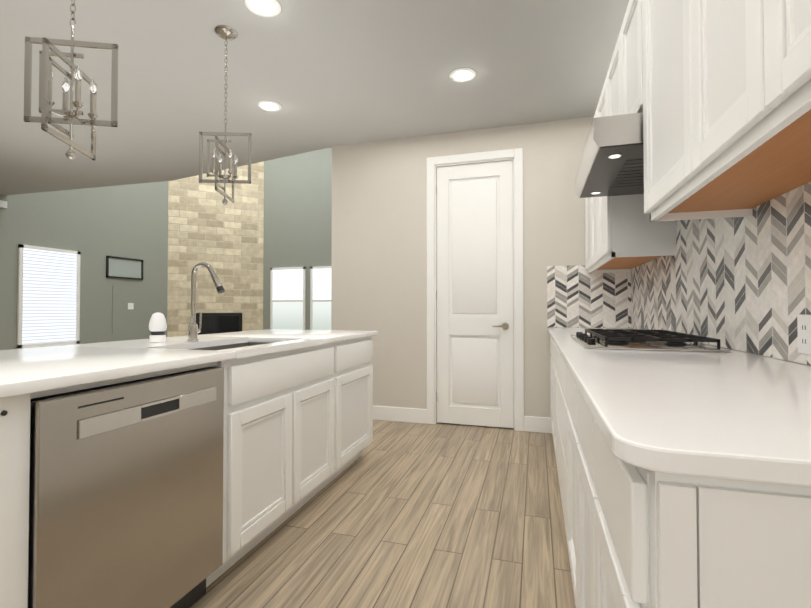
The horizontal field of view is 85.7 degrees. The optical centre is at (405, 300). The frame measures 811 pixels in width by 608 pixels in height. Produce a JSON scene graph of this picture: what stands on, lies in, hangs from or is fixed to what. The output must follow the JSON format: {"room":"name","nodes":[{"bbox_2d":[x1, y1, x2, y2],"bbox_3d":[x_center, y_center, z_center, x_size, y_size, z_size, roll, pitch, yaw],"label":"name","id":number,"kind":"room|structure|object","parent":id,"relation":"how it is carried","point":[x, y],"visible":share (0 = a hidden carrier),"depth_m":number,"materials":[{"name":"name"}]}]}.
{"room":"kitchen","nodes":[
{"label":"kitchen","id":0,"kind":"room"},
{"bbox_2d":[0,181,168,349],"bbox_3d":[-6.163,-1.329,5.194,0.100,5.000,11.100,0,-1,17],"label":"wall","id":1,"kind":"structure","parent":0,"point":[95,226],"depth_m":7.68,"materials":[{"name":"paint"}]},
{"bbox_2d":[0,200,6,207],"bbox_3d":[-5.773,-1.381,6.247,0.044,0.100,0.120,0,-1,17],"label":"detector","id":2,"kind":"object","parent":1,"relation":"attached to","point":[3,204],"visible":0.96,"depth_m":6.25,"materials":[{"name":"white plastic"}]},
{"bbox_2d":[16,244,80,348],"bbox_3d":[-5.576,-0.045,6.875,0.050,1.570,0.940,0,-1,17],"label":"window","id":3,"kind":"structure","parent":1,"relation":"in","point":[48,308],"depth_m":6.84,"materials":[{"name":"white plastic"}]},
{"bbox_2d":[112,294,112,333],"bbox_3d":[-5.293,0.157,7.894,0.007,0.880,0.008,0,-1,17],"label":"wire","id":4,"kind":"object","parent":1,"relation":"attached to","point":[112,313],"visible":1,"depth_m":7.89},
{"bbox_2d":[106,256,142,279],"bbox_3d":[-5.215,-0.604,8.139,0.025,0.390,0.750,0,-1,17],"label":"picture frame","id":5,"kind":"object","parent":1,"relation":"attached to","point":[123,268],"visible":0.96,"depth_m":8.11,"materials":[{"name":"black metal"}]},
{"bbox_2d":[128,303,133,308],"bbox_3d":[-5.186,0.103,8.249,0.011,0.120,0.120,0,-1,17],"label":"switch plate","id":6,"kind":"object","parent":1,"relation":"attached to","point":[130,305],"visible":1,"depth_m":8.25,"materials":[{"name":"white plastic"}]},
{"bbox_2d":[263,147,331,329],"bbox_3d":[-1.918,-1.253,9.668,5.480,5.000,0.100,0,-1,17],"label":"wall","id":7,"kind":"structure","parent":0,"point":[297,210],"depth_m":9.77,"materials":[{"name":"grey paint"}]},
{"bbox_2d":[270,267,305,329],"bbox_3d":[-2.640,0.020,9.781,0.920,1.540,0.050,0,-1,17],"label":"window","id":8,"kind":"structure","parent":7,"relation":"in","point":[287,297],"depth_m":9.79,"materials":[{"name":"white glass"}]},
{"bbox_2d":[310,266,330,329],"bbox_3d":[-1.672,0.015,9.493,0.920,1.540,0.050,0,-1,17],"label":"window","id":9,"kind":"structure","parent":7,"relation":"in","point":[320,297],"depth_m":9.56,"materials":[{"name":"white glass"}]},
{"bbox_2d":[0,0,628,194],"bbox_3d":[-2.840,-1.730,1.993,8.300,0.250,6.850,0,-1,17],"label":"ceiling","id":10,"kind":"structure","parent":0,"point":[324,74],"depth_m":3.08,"materials":[{"name":"white paint"}]},
{"bbox_2d":[24,0,117,159],"bbox_3d":[-1.195,-1.056,1.569,0.218,1.109,0.218,-1,-1,37],"label":"pendant light","id":11,"kind":"object","parent":10,"relation":"hanging from","point":[46,102],"visible":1,"depth_m":1.55,"materials":[{"name":"silver metal"}]},
{"bbox_2d":[199,25,251,204],"bbox_3d":[-1.064,-1.079,2.585,0.218,1.029,0.218,-1,-1,42],"label":"pendant light","id":12,"kind":"object","parent":10,"relation":"hanging from","point":[226,33],"visible":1,"depth_m":2.58,"materials":[{"name":"silver metal"}]},
{"bbox_2d":[245,0,280,16],"bbox_3d":[-0.769,-1.593,2.359,0.188,0.008,0.188,0,-1,17],"label":"recessed light","id":13,"kind":"object","parent":10,"relation":"in","point":[267,8],"visible":1,"depth_m":2.37,"materials":[{"name":"white plastic"}]},
{"bbox_2d":[258,100,281,110],"bbox_3d":[-1.098,-1.572,3.532,0.188,0.008,0.188,0,-1,17],"label":"recessed light","id":14,"kind":"object","parent":10,"relation":"in","point":[267,105],"visible":1,"depth_m":3.52,"materials":[{"name":"white plastic"}]},
{"bbox_2d":[449,68,475,81],"bbox_3d":[0.401,-1.580,3.065,0.188,0.008,0.188,0,-1,17],"label":"recessed light","id":15,"kind":"object","parent":10,"relation":"in","point":[462,74],"visible":1,"depth_m":3.06,"materials":[{"name":"white plastic"}]},
{"bbox_2d":[189,420,575,607],"bbox_3d":[-2.234,1.175,3.980,8.300,0.050,11.100,0,-1,17],"label":"floor","id":16,"kind":"structure","parent":0,"point":[396,514],"depth_m":2.08,"materials":[{"name":"brown wood"}]},
{"bbox_2d":[0,337,372,607],"bbox_3d":[-0.952,0.676,2.177,0.815,0.886,2.340,0,-1,17],"label":"kitchen island","id":17,"kind":"object","parent":16,"relation":"on","point":[298,419],"depth_m":1.94,"materials":[{"name":"wood"}]},
{"bbox_2d":[27,367,223,607],"bbox_3d":[-1.081,0.676,1.432,0.639,0.855,0.648,0,-1,17],"label":"dishwasher","id":18,"kind":"object","parent":17,"relation":"in","point":[125,494],"visible":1,"depth_m":1.27,"materials":[{"name":"silver metal"}]},
{"bbox_2d":[0,329,376,400],"bbox_3d":[-0.988,0.219,2.195,0.916,0.030,2.410,0,-1,17],"label":"island countertop","id":19,"kind":"structure","parent":17,"relation":"on","point":[23,372],"depth_m":1.54,"materials":[{"name":"white stone"}]},
{"bbox_2d":[149,312,166,341],"bbox_3d":[-1.219,0.129,2.151,0.080,0.145,0.080,0,-1,17],"label":"air freshener","id":20,"kind":"object","parent":19,"relation":"on","point":[157,325],"visible":0.98,"depth_m":2.12,"materials":[{"name":"white plastic"}]},
{"bbox_2d":[187,262,224,340],"bbox_3d":[-0.989,0.004,2.193,0.211,0.396,0.082,0,-1,17],"label":"faucet","id":21,"kind":"object","parent":19,"relation":"on","point":[193,330],"visible":1,"depth_m":2.19,"materials":[{"name":"silver metal"}]},
{"bbox_2d":[167,161,263,336],"bbox_3d":[-4.322,-1.247,9.965,1.923,5.000,0.990,1,-1,-28],"label":"fireplace column","id":22,"kind":"structure","parent":16,"relation":"on","point":[208,226],"depth_m":9.54,"materials":[{"name":"brick"}]},
{"bbox_2d":[550,363,550,412],"bbox_3d":[1.512,0.700,3.519,0.648,0.886,0.376,0,-1,17],"label":"base cabinet","id":23,"kind":"object","parent":16,"relation":"on","point":[550,363],"depth_m":3.72,"materials":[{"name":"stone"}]},
{"bbox_2d":[551,343,554,448],"bbox_3d":[1.295,0.687,2.789,0.648,0.886,0.518,0,-1,17],"label":"base cabinet","id":24,"kind":"object","parent":16,"relation":"on","point":[552,344],"depth_m":3.11,"materials":[{"name":"wood"}]},
{"bbox_2d":[555,351,562,508],"bbox_3d":[1.090,0.675,2.100,0.648,0.886,1.056,0,-1,17],"label":"base cabinet","id":25,"kind":"object","parent":16,"relation":"on","point":[558,362],"depth_m":2.32,"materials":[{"name":"wood"}]},
{"bbox_2d":[563,367,570,568],"bbox_3d":[0.884,0.663,1.412,0.648,0.886,0.518,0,-1,17],"label":"base cabinet","id":26,"kind":"object","parent":16,"relation":"on","point":[566,378],"depth_m":1.74,"materials":[{"name":"wood"}]},
{"bbox_2d":[571,383,582,607],"bbox_3d":[0.773,0.657,1.037,0.648,0.886,0.536,0,-1,17],"label":"base cabinet","id":27,"kind":"object","parent":16,"relation":"on","point":[576,403],"depth_m":1.33,"materials":[{"name":"wood"}]},
{"bbox_2d":[583,407,810,607],"bbox_3d":[0.664,0.651,0.670,0.648,0.886,0.501,0,-1,17],"label":"base cabinet","id":28,"kind":"object","parent":16,"relation":"on","point":[684,477],"depth_m":0.51,"materials":[{"name":"wood"}]},
{"bbox_2d":[547,327,810,474],"bbox_3d":[1.069,0.217,2.072,0.668,0.030,3.418,0,-1,17],"label":"countertop","id":29,"kind":"structure","parent":28,"relation":"on","point":[746,411],"depth_m":0.76,"materials":[{"name":"white stone"}]},
{"bbox_2d":[570,329,730,351],"bbox_3d":[1.095,0.178,2.107,0.510,0.046,0.820,0,-1,17],"label":"cooktop","id":30,"kind":"object","parent":29,"relation":"in","point":[637,339],"visible":0.98,"depth_m":1.85,"materials":[{"name":"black metal"}]},
{"bbox_2d":[331,116,632,417],"bbox_3d":[0.631,-0.209,4.058,2.840,2.720,0.120,0,-1,17],"label":"wall","id":31,"kind":"structure","parent":0,"point":[379,261],"depth_m":4.16,"materials":[{"name":"beige paint"}]},
{"bbox_2d":[373,406,426,423],"bbox_3d":[-0.270,1.087,4.234,0.980,0.135,0.014,0,-1,17],"label":"baseboard","id":32,"kind":"structure","parent":31,"relation":"attached to","point":[399,414],"depth_m":4.16,"materials":[{"name":"white wood"}]},
{"bbox_2d":[436,160,513,427],"bbox_3d":[0.621,-0.063,4.004,0.710,2.403,0.098,0,-1,17],"label":"pantry door","id":33,"kind":"structure","parent":31,"relation":"in","point":[475,347],"depth_m":4.02,"materials":[{"name":"white wood"}]},
{"bbox_2d":[426,148,523,430],"bbox_3d":[0.638,-0.102,4.045,0.880,2.505,0.138,0,-1,17],"label":"door frame","id":34,"kind":"structure","parent":31,"relation":"attached to","point":[515,156],"depth_m":3.98,"materials":[{"name":"white wood"}]},
{"bbox_2d":[547,265,630,327],"bbox_3d":[1.552,-0.037,3.713,0.660,0.531,0.010,0,-1,17],"label":"backsplash","id":35,"kind":"structure","parent":31,"relation":"attached to","point":[579,296],"depth_m":3.71,"materials":[{"name":"tile"}]},
{"bbox_2d":[699,342,810,365],"bbox_3d":[1.233,-0.257,1.281,0.100,2.720,7.860,0,-1,17],"label":"wall","id":36,"kind":"structure","parent":0,"point":[762,355],"depth_m":1.53,"materials":[{"name":"white tile"}]},
{"bbox_2d":[607,0,642,115],"bbox_3d":[1.232,-1.046,2.098,0.362,0.613,0.860,0,-1,17],"label":"upper cabinet","id":37,"kind":"object","parent":36,"relation":"attached to","point":[625,83],"visible":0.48,"depth_m":2.03,"materials":[{"name":"white wood"}]},
{"bbox_2d":[575,112,643,197],"bbox_3d":[1.141,-0.676,2.119,0.528,0.130,0.856,0,-1,17],"label":"range hood","id":38,"kind":"object","parent":37,"relation":"attached to","point":[611,162],"visible":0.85,"depth_m":1.94,"materials":[{"name":"silver metal"}]},
{"bbox_2d":[585,76,675,272],"bbox_3d":[1.531,-0.790,3.098,0.362,1.090,1.216,0,-1,17],"label":"upper cabinet","id":39,"kind":"object","parent":36,"relation":"attached to","point":[623,233],"visible":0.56,"depth_m":2.55,"materials":[{"name":"white wood"}]},
{"bbox_2d":[631,182,810,364],"bbox_3d":[1.336,-0.276,1.819,0.010,0.943,3.750,0,-1,17],"label":"backsplash","id":40,"kind":"structure","parent":36,"relation":"attached to","point":[740,283],"depth_m":1.69,"materials":[{"name":"tile"}]},
{"bbox_2d":[797,314,810,354],"bbox_3d":[1.166,0.098,1.274,0.008,0.116,0.076,0,-1,17],"label":"outlet","id":41,"kind":"object","parent":40,"relation":"attached to","point":[804,332],"visible":1,"depth_m":1.27,"materials":[{"name":"white plastic"}]},
{"bbox_2d":[642,0,810,219],"bbox_3d":[1.016,-0.854,1.369,0.362,1.022,0.614,0,-1,17],"label":"upper cabinet","id":42,"kind":"object","parent":36,"relation":"attached to","point":[662,194],"depth_m":1.50,"materials":[{"name":"white wood"}]},
{"bbox_2d":[674,0,810,187],"bbox_3d":[0.891,-0.861,0.952,0.362,1.022,0.513,0,-1,17],"label":"upper cabinet","id":43,"kind":"object","parent":36,"relation":"attached to","point":[726,108],"depth_m":1.10,"materials":[{"name":"white wood"}]},
{"bbox_2d":[734,0,810,135],"bbox_3d":[0.781,-0.868,0.583,0.362,1.022,0.513,0,-1,17],"label":"upper cabinet","id":44,"kind":"object","parent":36,"relation":"attached to","point":[772,38],"depth_m":0.80,"materials":[{"name":"white wood"}]}
]}

